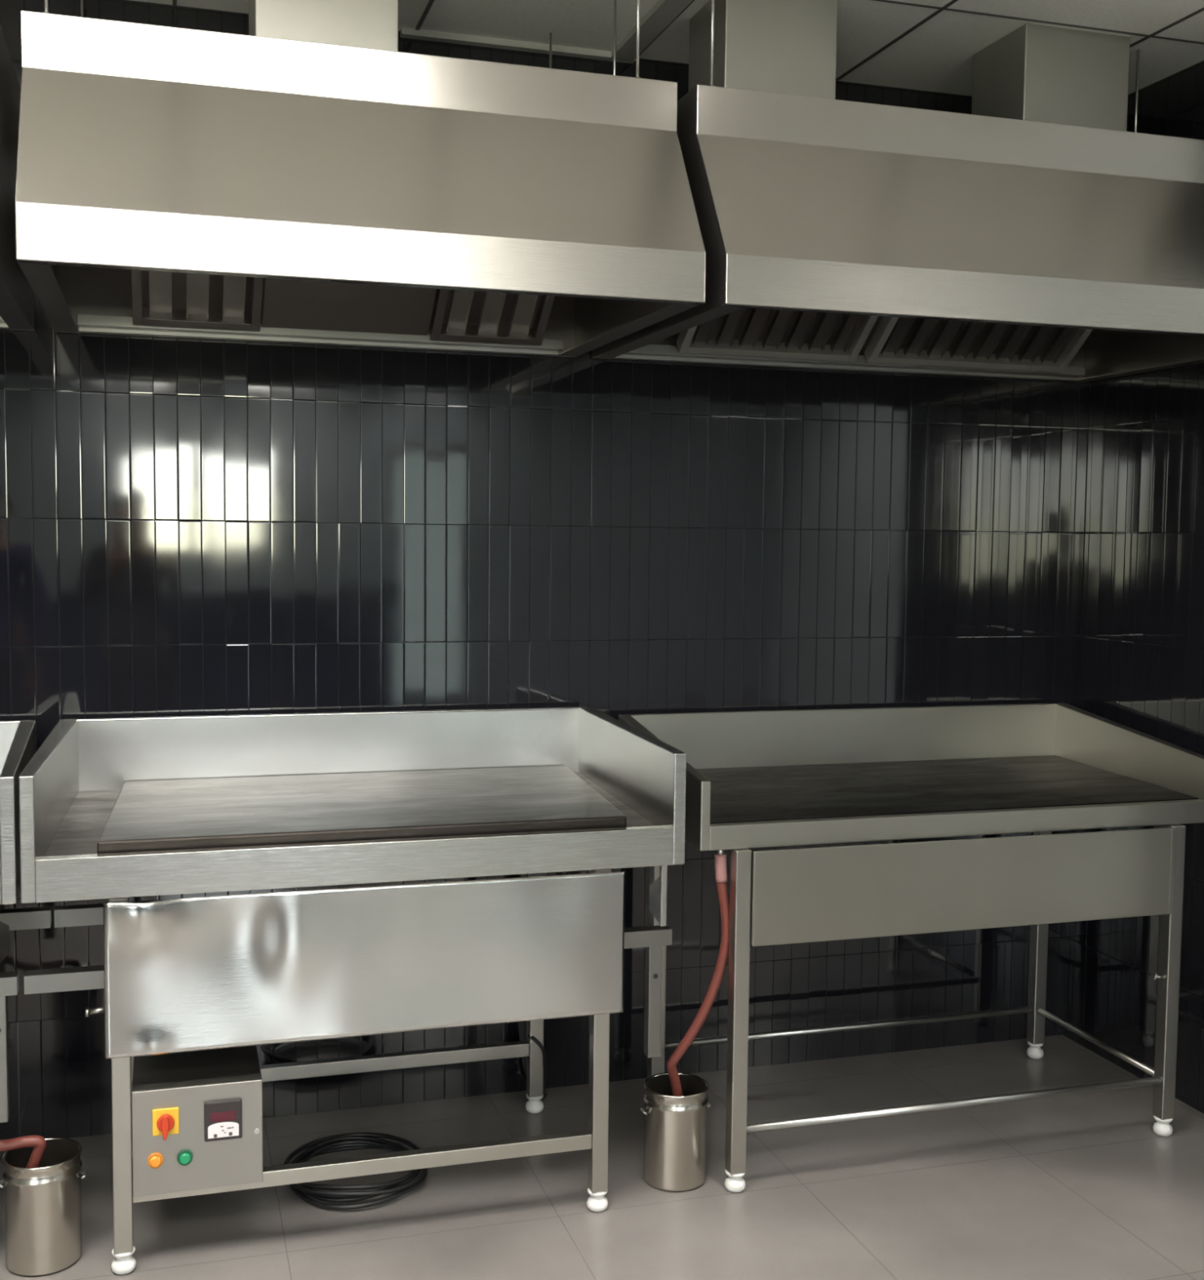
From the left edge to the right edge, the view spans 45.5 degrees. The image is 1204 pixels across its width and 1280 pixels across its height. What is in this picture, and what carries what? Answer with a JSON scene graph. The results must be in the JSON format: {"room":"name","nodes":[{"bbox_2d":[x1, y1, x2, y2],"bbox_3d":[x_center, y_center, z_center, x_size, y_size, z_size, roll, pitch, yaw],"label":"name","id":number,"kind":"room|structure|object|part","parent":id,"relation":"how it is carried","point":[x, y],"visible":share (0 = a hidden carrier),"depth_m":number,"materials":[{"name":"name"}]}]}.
{"room":"commercial kitchen","nodes":[
{"label":"commercial kitchen","id":0,"kind":"room"},
{"bbox_2d":[0,0,1084,1139],"bbox_3d":[-2.326,-0.191,3.339,8.100,2.953,0.120,-1,4,-17],"label":"wall","id":1,"kind":"structure","parent":0,"point":[188,526],"depth_m":3.93,"materials":[{"name":"black tile"}]},
{"bbox_2d":[0,720,31,773],"bbox_3d":[-2.045,0.344,3.335,1.350,0.282,0.026,-1,4,-17],"label":"backsplash","id":2,"kind":"structure","parent":1,"relation":"attached to","point":[8,728],"depth_m":3.50,"materials":[{"name":"metal"}]},
{"bbox_2d":[0,25,35,330],"bbox_3d":[-1.875,-0.963,2.832,1.327,0.501,0.983,-1,4,-17],"label":"extraction hood","id":3,"kind":"object","parent":1,"relation":"attached to","point":[16,294],"visible":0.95,"depth_m":2.99,"materials":[{"name":"metal"}]},
{"bbox_2d":[63,706,589,791],"bbox_3d":[-0.684,0.330,3.750,1.350,0.282,0.026,-1,4,-17],"label":"backsplash","id":4,"kind":"structure","parent":1,"relation":"attached to","point":[113,752],"depth_m":3.73,"materials":[{"name":"metal"}]},
{"bbox_2d":[400,27,635,63],"bbox_3d":[-0.216,-1.572,3.803,0.635,0.016,0.028,-1,4,-17],"label":"trim","id":5,"kind":"structure","parent":1,"relation":"attached to","point":[406,33],"depth_m":3.78,"materials":[{"name":"grey metal"}]},
{"bbox_2d":[611,0,693,60],"bbox_3d":[0.256,-1.525,3.212,0.063,0.016,1.396,-1,4,-17],"label":"trim","id":6,"kind":"structure","parent":1,"relation":"attached to","point":[664,12],"depth_m":3.62,"materials":[{"name":"grey metal"}]},
{"bbox_2d":[172,0,1203,81],"bbox_3d":[0.378,-1.259,-0.599,10.800,0.004,8.816,-1,4,-17],"label":"trim","id":7,"kind":"structure","parent":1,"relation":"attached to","point":[174,2],"depth_m":3.62,"materials":[{"name":"grey metal"}]},
{"bbox_2d":[0,1035,1203,1279],"bbox_3d":[0.343,1.645,-0.382,11.000,0.120,9.036,-1,4,-17],"label":"floor","id":8,"kind":"structure","parent":0,"point":[1080,1186],"depth_m":3.38,"materials":[{"name":"tile"}]},
{"bbox_2d":[0,720,51,1122],"bbox_3d":[-1.944,0.771,3.026,1.438,1.087,0.736,-1,4,-17],"label":"griddle","id":9,"kind":"object","parent":8,"relation":"on","point":[18,738],"visible":0.89,"depth_m":2.95,"materials":[{"name":"metal"}]},
{"bbox_2d":[0,1135,46,1168],"bbox_3d":[-1.532,0.828,2.961,0.727,0.621,0.072,0,4,-6],"label":"hose","id":10,"kind":"object","parent":9,"relation":"attached to","point":[38,1143],"visible":0.95,"depth_m":3.02,"materials":[{"name":"red rubber"}]},
{"bbox_2d":[0,1137,86,1276],"bbox_3d":[-1.188,1.204,3.055,0.157,0.235,0.157,3,4,25],"label":"bucket","id":11,"kind":"object","parent":8,"relation":"on","point":[42,1204],"visible":0.94,"depth_m":3.00,"materials":[{"name":"metal"}]},
{"bbox_2d":[18,706,686,1275],"bbox_3d":[-0.583,0.757,3.441,1.438,1.087,0.736,-1,4,-17],"label":"griddle","id":12,"kind":"object","parent":8,"relation":"on","point":[118,810],"visible":1,"depth_m":3.17,"materials":[{"name":"metal"}]},
{"bbox_3d":[-1.001,0.905,2.992,0.038,0.754,0.038,-1,4,-17],"label":"leg","id":13,"kind":"part","parent":12,"relation":"part of","materials":[{"name":"metal"}]},
{"bbox_3d":[-1.172,0.863,3.553,0.038,0.754,0.038,-1,4,-17],"label":"leg","id":14,"kind":"part","parent":12,"relation":"part of","materials":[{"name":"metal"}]},
{"bbox_2d":[146,1152,164,1168],"bbox_3d":[-0.933,1.089,3.002,0.033,0.033,0.007,-1,4,-17],"label":"lamp","id":15,"kind":"object","parent":12,"relation":"attached to","point":[154,1160],"depth_m":3.00,"materials":[{"name":"orange plastic"}]},
{"bbox_3d":[-0.908,1.011,2.988,0.036,0.052,0.026,-1,4,-17],"label":"switch knob","id":16,"kind":"part","parent":12,"relation":"part of","materials":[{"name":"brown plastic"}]},
{"bbox_2d":[151,1106,179,1136],"bbox_3d":[-0.912,1.007,3.003,0.054,0.057,0.006,-1,4,-17],"label":"switch","id":17,"kind":"object","parent":12,"relation":"attached to","point":[173,1113],"depth_m":3.00,"materials":[{"name":"yellow plastic"}]},
{"bbox_2d":[177,1149,192,1165],"bbox_3d":[-0.877,1.089,3.020,0.033,0.033,0.007,-1,4,-17],"label":"lamp","id":18,"kind":"object","parent":12,"relation":"attached to","point":[184,1157],"depth_m":3.01,"materials":[{"name":"green plastic"}]},
{"bbox_2d":[44,772,655,856],"bbox_3d":[-0.589,0.420,3.413,1.358,0.053,0.701,-1,4,-17],"label":"griddle plate","id":19,"kind":"object","parent":12,"relation":"on","point":[539,814],"depth_m":3.24,"materials":[{"name":"metal"}]},
{"bbox_3d":[-0.506,1.154,3.160,1.002,0.034,0.028,-1,4,-17],"label":"rail","id":20,"kind":"part","parent":12,"relation":"part of","materials":[{"name":"metal"}]},
{"bbox_3d":[-0.569,0.404,3.438,1.181,0.068,0.650,-1,4,-17],"label":"cooking plate","id":21,"kind":"part","parent":12,"relation":"part of","materials":[{"name":"silver metal"}]},
{"bbox_3d":[-0.677,1.104,3.722,1.002,0.036,0.028,-1,4,-17],"label":"rail","id":22,"kind":"part","parent":12,"relation":"part of","materials":[{"name":"metal"}]},
{"bbox_3d":[-0.177,0.853,3.856,0.038,0.754,0.038,-1,4,-17],"label":"leg","id":23,"kind":"part","parent":12,"relation":"part of","materials":[{"name":"metal"}]},
{"bbox_2d":[527,1033,546,1101],"bbox_3d":[-0.158,1.163,3.912,0.048,0.221,0.134,2,4,19],"label":"power cable","id":24,"kind":"object","parent":12,"relation":"hanging from","point":[531,1037],"visible":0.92,"depth_m":3.86,"materials":[{"name":"black rubber"}]},
{"bbox_3d":[-0.006,0.895,3.295,0.038,0.754,0.038,-1,4,-17],"label":"leg","id":25,"kind":"part","parent":12,"relation":"part of","materials":[{"name":"metal"}]},
{"bbox_2d":[283,1132,427,1209],"bbox_3d":[-0.593,1.274,3.465,0.344,0.049,0.360,-1,4,-17],"label":"cable coil","id":26,"kind":"object","parent":8,"relation":"on","point":[408,1182],"visible":0.79,"depth_m":3.38,"materials":[{"name":"black rubber"}]},
{"bbox_2d":[640,1072,711,1191],"bbox_3d":[0.177,1.189,3.477,0.157,0.235,0.157,3,4,25],"label":"bucket","id":27,"kind":"object","parent":8,"relation":"on","point":[675,1135],"visible":0.93,"depth_m":3.41,"materials":[{"name":"metal"}]},
{"bbox_2d":[618,702,1203,1192],"bbox_3d":[0.822,0.754,3.881,1.445,1.062,0.717,-1,4,-17],"label":"griddle","id":28,"kind":"object","parent":8,"relation":"on","point":[801,777],"visible":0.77,"depth_m":3.67,"materials":[{"name":"metal"}]},
{"bbox_3d":[0.153,0.838,3.954,0.039,0.778,0.039,-1,4,-17],"label":"leg","id":29,"kind":"part","parent":28,"relation":"part of","materials":[{"name":"metal"}]},
{"bbox_2d":[666,853,729,1096],"bbox_3d":[0.232,0.808,3.432,0.149,0.610,0.043,2,4,12],"label":"hose","id":30,"kind":"object","parent":28,"relation":"hanging from","point":[720,860],"visible":0.99,"depth_m":3.42,"materials":[{"name":"red rubber"}]},
{"bbox_3d":[0.322,0.879,3.400,0.039,0.778,0.039,-1,4,-17],"label":"leg","id":31,"kind":"part","parent":28,"relation":"part of","materials":[{"name":"metal"}]},
{"bbox_3d":[0.729,1.117,4.150,1.174,0.018,0.018,-1,4,-17],"label":"rail","id":32,"kind":"part","parent":28,"relation":"part of","materials":[{"name":"silver metal"}]},
{"bbox_3d":[0.814,0.401,3.877,1.388,0.042,0.635,-1,4,-17],"label":"cooking plate","id":33,"kind":"part","parent":28,"relation":"part of","materials":[{"name":"silver metal"}]},
{"bbox_3d":[0.900,1.159,3.593,1.174,0.018,0.018,-1,4,-17],"label":"rail","id":34,"kind":"part","parent":28,"relation":"part of","materials":[{"name":"silver metal"}]},
{"bbox_3d":[1.312,0.825,4.307,0.039,0.778,0.039,-1,4,-17],"label":"leg","id":35,"kind":"part","parent":28,"relation":"part of","materials":[{"name":"metal"}]},
{"bbox_3d":[1.393,1.132,4.050,0.018,0.018,0.542,-1,4,-17],"label":"rail","id":36,"kind":"part","parent":28,"relation":"part of","materials":[{"name":"metal"}]},
{"bbox_3d":[1.481,0.867,3.753,0.039,0.778,0.039,-1,4,-17],"label":"leg","id":37,"kind":"part","parent":28,"relation":"part of","materials":[{"name":"metal"}]},
{"bbox_2d":[131,0,1203,96],"bbox_3d":[0.376,-1.310,-0.593,11.000,0.100,9.036,-1,4,-17],"label":"ceiling","id":38,"kind":"structure","parent":0,"point":[936,55],"depth_m":3.65,"materials":[{"name":"white paint"}]},
{"bbox_2d":[43,0,48,13],"bbox_3d":[-1.067,-1.357,2.754,0.015,0.313,0.013,-1,4,-17],"label":"rod","id":39,"kind":"object","parent":38,"relation":"hanging from","point":[46,2],"visible":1,"depth_m":2.76,"materials":[{"name":"silver metal"}]},
{"bbox_2d":[80,0,83,17],"bbox_3d":[-1.236,-1.406,3.417,0.013,0.313,0.011,-1,4,-17],"label":"rod","id":40,"kind":"object","parent":38,"relation":"hanging from","point":[82,1],"visible":0.02,"depth_m":3.41,"materials":[{"name":"silver metal"}]},
{"bbox_2d":[549,32,551,68],"bbox_3d":[-0.134,-1.416,3.732,0.014,0.313,0.012,-1,4,-17],"label":"rod","id":41,"kind":"object","parent":38,"relation":"hanging from","point":[550,33],"visible":0.16,"depth_m":3.72,"materials":[{"name":"silver metal"}]},
{"bbox_2d":[14,10,705,357],"bbox_3d":[-0.561,-0.977,3.232,1.327,0.501,0.983,-1,4,-17],"label":"extraction hood","id":42,"kind":"object","parent":41,"relation":"hanging from","point":[172,182],"visible":1,"depth_m":2.88,"materials":[{"name":"metal"}]},
{"bbox_3d":[-1.170,-0.971,3.049,0.054,0.500,0.979,-1,4,-17],"label":"panel","id":43,"kind":"part","parent":42,"relation":"part of","materials":[{"name":"metal"}]},
{"bbox_3d":[-0.704,-1.010,3.699,1.319,0.496,0.004,-1,4,-17],"label":"panel","id":44,"kind":"part","parent":42,"relation":"part of","materials":[{"name":"metal"}]},
{"bbox_2d":[248,0,398,51],"bbox_3d":[-0.631,-1.387,3.238,0.331,0.314,0.275,-1,4,-17],"label":"duct","id":45,"kind":"object","parent":42,"relation":"on","point":[365,24],"visible":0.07,"depth_m":3.12,"materials":[{"name":"metal"}]},
{"bbox_3d":[-0.596,-0.907,3.463,0.417,0.276,0.347,-1,4,-17],"label":"blank panel","id":46,"kind":"part","parent":42,"relation":"part of","materials":[{"name":"metal"}]},
{"bbox_3d":[0.046,-0.983,3.419,0.054,0.500,0.979,-1,4,-17],"label":"panel","id":47,"kind":"part","parent":42,"relation":"part of","materials":[{"name":"metal"}]},
{"bbox_2d":[613,0,616,75],"bbox_3d":[0.030,-1.395,3.469,0.013,0.313,0.011,-1,4,-17],"label":"rod","id":48,"kind":"object","parent":38,"relation":"hanging from","point":[615,1],"visible":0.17,"depth_m":3.46,"materials":[{"name":"silver metal"}]},
{"bbox_2d":[635,0,640,78],"bbox_3d":[0.078,-1.369,3.103,0.015,0.313,0.013,-1,4,-17],"label":"rod","id":49,"kind":"object","parent":38,"relation":"hanging from","point":[637,1],"visible":1,"depth_m":3.10,"materials":[{"name":"silver metal"}]},
{"bbox_2d":[709,0,715,86],"bbox_3d":[0.243,-1.370,3.153,0.015,0.313,0.013,-1,4,-17],"label":"rod","id":50,"kind":"object","parent":38,"relation":"hanging from","point":[712,1],"visible":1,"depth_m":3.15,"materials":[{"name":"silver metal"}]},
{"bbox_2d":[971,23,1130,131],"bbox_3d":[1.177,-1.406,3.788,0.333,0.314,0.275,-1,4,-17],"label":"duct","id":51,"kind":"object","parent":38,"relation":"attached to","point":[1035,73],"visible":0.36,"depth_m":3.67,"materials":[{"name":"metal"}]},
{"bbox_2d":[1133,48,1139,132],"bbox_3d":[1.416,-1.404,3.808,0.015,0.313,0.013,-1,4,-17],"label":"rod","id":52,"kind":"object","parent":38,"relation":"hanging from","point":[1138,50],"visible":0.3,"depth_m":3.80,"materials":[{"name":"silver metal"}]},
{"bbox_2d":[591,84,1203,382],"bbox_3d":[0.866,-0.991,3.667,1.566,0.501,0.983,-1,4,-17],"label":"extraction hood","id":53,"kind":"object","parent":52,"relation":"hanging from","point":[837,234],"visible":1,"depth_m":3.27,"materials":[{"name":"metal"}]},
{"bbox_3d":[0.143,-0.985,3.449,0.054,0.500,0.979,-1,4,-17],"label":"panel","id":54,"kind":"part","parent":53,"relation":"part of","materials":[{"name":"metal"}]},
{"bbox_2d":[688,0,837,99],"bbox_3d":[0.392,-1.398,3.550,0.313,0.314,0.275,-1,4,-17],"label":"duct","id":55,"kind":"object","parent":53,"relation":"on","point":[782,46],"visible":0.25,"depth_m":3.43,"materials":[{"name":"metal"}]},
{"bbox_3d":[0.723,-1.025,4.134,1.558,0.496,0.004,-1,4,-17],"label":"panel","id":56,"kind":"part","parent":53,"relation":"part of","materials":[{"name":"metal"}]},
{"bbox_3d":[1.588,-1.000,3.889,0.054,0.500,0.979,-1,4,-17],"label":"panel","id":57,"kind":"part","parent":53,"relation":"part of","materials":[{"name":"metal"}]},
{"bbox_2d":[618,702,1065,768],"bbox_3d":[0.729,0.318,4.187,1.427,0.236,0.018,-1,4,-17],"label":"backsplash","id":58,"kind":"structure","parent":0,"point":[770,738],"depth_m":4.18,"materials":[{"name":"metal"}]},
{"bbox_2d":[1062,60,1203,1113],"bbox_3d":[1.690,-0.187,3.918,0.120,2.953,1.116,-1,4,-17],"label":"wall","id":59,"kind":"structure","parent":0,"point":[1140,651],"depth_m":4.14,"materials":[{"name":"black tile"}]}
]}

